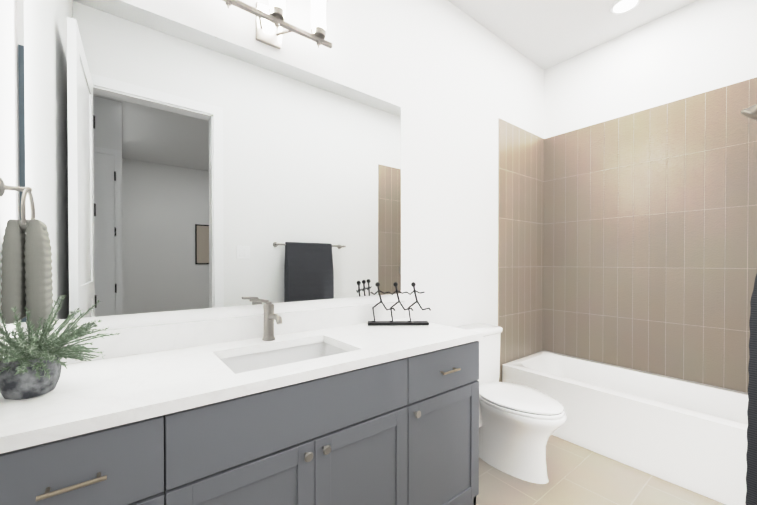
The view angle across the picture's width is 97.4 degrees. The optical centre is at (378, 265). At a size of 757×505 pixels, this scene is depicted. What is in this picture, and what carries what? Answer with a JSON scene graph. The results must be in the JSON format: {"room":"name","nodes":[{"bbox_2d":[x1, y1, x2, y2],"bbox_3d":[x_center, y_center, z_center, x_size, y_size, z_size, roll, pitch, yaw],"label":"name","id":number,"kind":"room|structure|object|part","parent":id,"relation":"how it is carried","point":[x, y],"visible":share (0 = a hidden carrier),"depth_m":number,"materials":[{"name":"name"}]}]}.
{"room":"bathroom","nodes":[
{"label":"bathroom","id":0,"kind":"room"},
{"bbox_2d":[0,0,18,357],"bbox_3d":[-0.666,-0.286,0.341,0.120,3.050,1.720,0,1,-38],"label":"wall","id":1,"kind":"structure","parent":0,"point":[9,204],"depth_m":0.97,"materials":[{"name":"paint"}]},
{"bbox_2d":[0,178,53,330],"bbox_3d":[-0.967,-0.030,0.911,0.097,0.406,0.147,0,1,-38],"label":"towel","id":2,"kind":"object","parent":1,"relation":"attached to","point":[26,270],"visible":0.92,"depth_m":0.87,"materials":[{"name":"grey fabric"}]},
{"bbox_2d":[17,0,543,335],"bbox_3d":[0.172,-0.303,2.151,3.660,3.050,0.120,0,1,-38],"label":"wall","id":3,"kind":"structure","parent":0,"point":[453,82],"depth_m":2.19,"materials":[{"name":"paint"}]},
{"bbox_2d":[18,0,400,321],"bbox_3d":[-0.502,-0.392,1.549,1.612,1.140,0.005,0,1,-38],"label":"mirror","id":4,"kind":"object","parent":3,"relation":"attached to","point":[171,165],"depth_m":1.35,"materials":[{"name":"clear glass"}]},
{"bbox_3d":[-1.135,-0.258,1.061,0.012,0.880,0.004,0,1,-38],"label":"mirror edge strip","id":5,"kind":"part","parent":4,"relation":"part of","materials":[{"name":"grey mirror"}]},
{"bbox_2d":[25,301,404,363],"bbox_3d":[-0.488,0.278,1.555,1.637,0.100,0.020,0,1,-38],"label":"backsplash","id":6,"kind":"structure","parent":3,"relation":"attached to","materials":[{"name":"stone"}]},
{"bbox_2d":[222,0,331,48],"bbox_3d":[-0.465,-1.152,1.479,0.540,0.270,0.150,0,1,-38],"label":"sconce","id":7,"kind":"object","parent":3,"relation":"attached to","point":[270,22],"visible":1,"depth_m":1.51,"materials":[{"name":"silver metal"}]},
{"bbox_3d":[-0.441,-1.194,1.448,0.465,0.185,0.065,0,1,-38],"label":"lamp shade","id":8,"kind":"part","parent":7,"relation":"part of","materials":[{"name":"white glass"}]},
{"bbox_2d":[498,118,543,381],"bbox_3d":[1.267,0.016,2.920,0.750,2.400,0.008,0,1,-38],"label":"wall tile","id":9,"kind":"structure","parent":3,"relation":"attached to","point":[520,233],"depth_m":2.88,"materials":[{"name":"beige tile"}]},
{"bbox_2d":[448,0,697,69],"bbox_3d":[1.727,-1.855,-0.389,4.290,0.100,6.020,0,1,-38],"label":"ceiling","id":10,"kind":"structure","parent":0,"point":[544,34],"depth_m":2.50,"materials":[{"name":"paint"}]},
{"bbox_2d":[610,0,640,14],"bbox_3d":[1.729,-1.825,2.331,0.180,0.024,0.180,0,1,-38],"label":"recessed light","id":11,"kind":"object","parent":10,"relation":"in","point":[623,6],"depth_m":2.34,"materials":[{"name":"white"}]},
{"bbox_2d":[476,435,725,504],"bbox_3d":[1.727,1.295,-0.361,4.290,0.100,6.020,0,1,-38],"label":"floor","id":12,"kind":"structure","parent":0,"point":[578,475],"depth_m":1.84,"materials":[{"name":"tile"}]},
{"bbox_2d":[0,299,482,504],"bbox_3d":[-0.313,0.689,1.332,1.637,1.082,0.594,0,1,-38],"label":"bathroom vanity","id":13,"kind":"object","parent":12,"relation":"on","point":[348,405],"visible":1,"depth_m":1.08,"materials":[{"name":"grey"}]},
{"bbox_2d":[0,318,482,453],"bbox_3d":[-0.318,0.346,1.336,1.637,0.032,0.576,0,1,-38],"label":"countertop","id":14,"kind":"structure","parent":13,"relation":"on","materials":[{"name":"stone"}]},
{"bbox_2d":[0,295,119,399],"bbox_3d":[-0.852,0.202,0.896,0.247,0.262,0.349,0,1,-38],"label":"plant","id":15,"kind":"object","parent":14,"relation":"on","point":[32,369],"visible":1,"depth_m":0.82,"materials":[{"name":"green plant"}]},
{"bbox_2d":[250,299,281,340],"bbox_3d":[-0.469,0.237,1.409,0.104,0.181,0.164,0,1,-38],"label":"faucet","id":16,"kind":"object","parent":14,"relation":"on","point":[269,316],"depth_m":1.45,"materials":[{"name":"silver metal"}]},
{"bbox_2d":[220,342,347,373],"bbox_3d":[-0.348,0.433,1.288,0.511,0.140,0.356,0,1,-38],"label":"sink","id":17,"kind":"object","parent":14,"relation":"in","point":[255,359],"depth_m":1.43,"materials":[{"name":"white ceramic"}]},
{"bbox_2d":[368,282,430,324],"bbox_3d":[0.115,0.209,1.822,0.346,0.231,0.056,0,1,-1],"label":"sculpture","id":18,"kind":"object","parent":14,"relation":"on","point":[395,284],"visible":1,"depth_m":1.82,"materials":[{"name":"black metal"}]},
{"bbox_2d":[456,323,566,483],"bbox_3d":[0.786,0.831,2.086,0.492,0.785,0.730,0,1,-38],"label":"toilet","id":19,"kind":"object","parent":12,"relation":"on","point":[519,425],"visible":0.54,"depth_m":1.95,"materials":[{"name":"white ceramic"}]},
{"bbox_3d":[0.628,0.456,2.286,0.492,0.040,0.216,0,1,-38],"label":"tank lid","id":20,"kind":"part","parent":19,"relation":"part of","materials":[{"name":"white ceramic"}]},
{"bbox_3d":[0.841,0.803,2.014,0.375,0.048,0.516,0,1,-38],"label":"lid","id":21,"kind":"part","parent":19,"relation":"part of","materials":[{"name":"white plastic"}]},
{"bbox_3d":[0.846,0.817,2.009,0.377,0.020,0.512,0,1,-38],"label":"seat","id":22,"kind":"part","parent":19,"relation":"part of","materials":[{"name":"white plastic"}]},
{"bbox_2d":[502,351,748,504],"bbox_3d":[1.761,1.016,2.305,0.709,0.410,1.578,0,1,-38],"label":"bathtub","id":23,"kind":"object","parent":12,"relation":"on","point":[689,435],"visible":0.83,"depth_m":2.09,"materials":[{"name":"white ceramic"}]},
{"bbox_2d":[544,0,756,138],"bbox_3d":[3.413,-0.291,0.853,0.120,3.050,5.900,0,1,-38],"label":"wall","id":24,"kind":"structure","parent":0,"point":[697,47],"depth_m":2.48,"materials":[{"name":"paint"}]},
{"bbox_2d":[543,77,756,392],"bbox_3d":[2.050,0.019,2.514,0.008,2.400,1.592,0,1,-38],"label":"wall tile","id":25,"kind":"structure","parent":24,"relation":"attached to","point":[650,240],"depth_m":2.47,"materials":[{"name":"beige tile"}]},
{"bbox_3d":[1.574,-0.293,1.061,2.535,3.050,0.120,0,1,-38],"label":"wall","id":26,"kind":"structure","parent":0,"visible":0},
{"bbox_2d":[745,274,756,504],"bbox_3d":[1.194,0.266,0.948,0.760,0.934,0.155,0,1,-38],"label":"towel","id":27,"kind":"object","parent":26,"relation":"attached to","point":[751,478],"visible":1,"depth_m":0.83,"materials":[{"name":"black fabric"}]},
{"bbox_3d":[2.237,0.027,1.658,0.742,2.400,0.008,0,1,-38],"label":"wall tile","id":28,"kind":"structure","parent":26,"relation":"attached to","visible":0},
{"bbox_2d":[741,104,756,119],"bbox_3d":[2.164,-0.167,1.793,0.170,1.594,0.296,0,1,-38],"label":"shower head","id":29,"kind":"object","parent":28,"relation":"attached to","point":[750,112],"visible":1,"depth_m":1.85}
]}

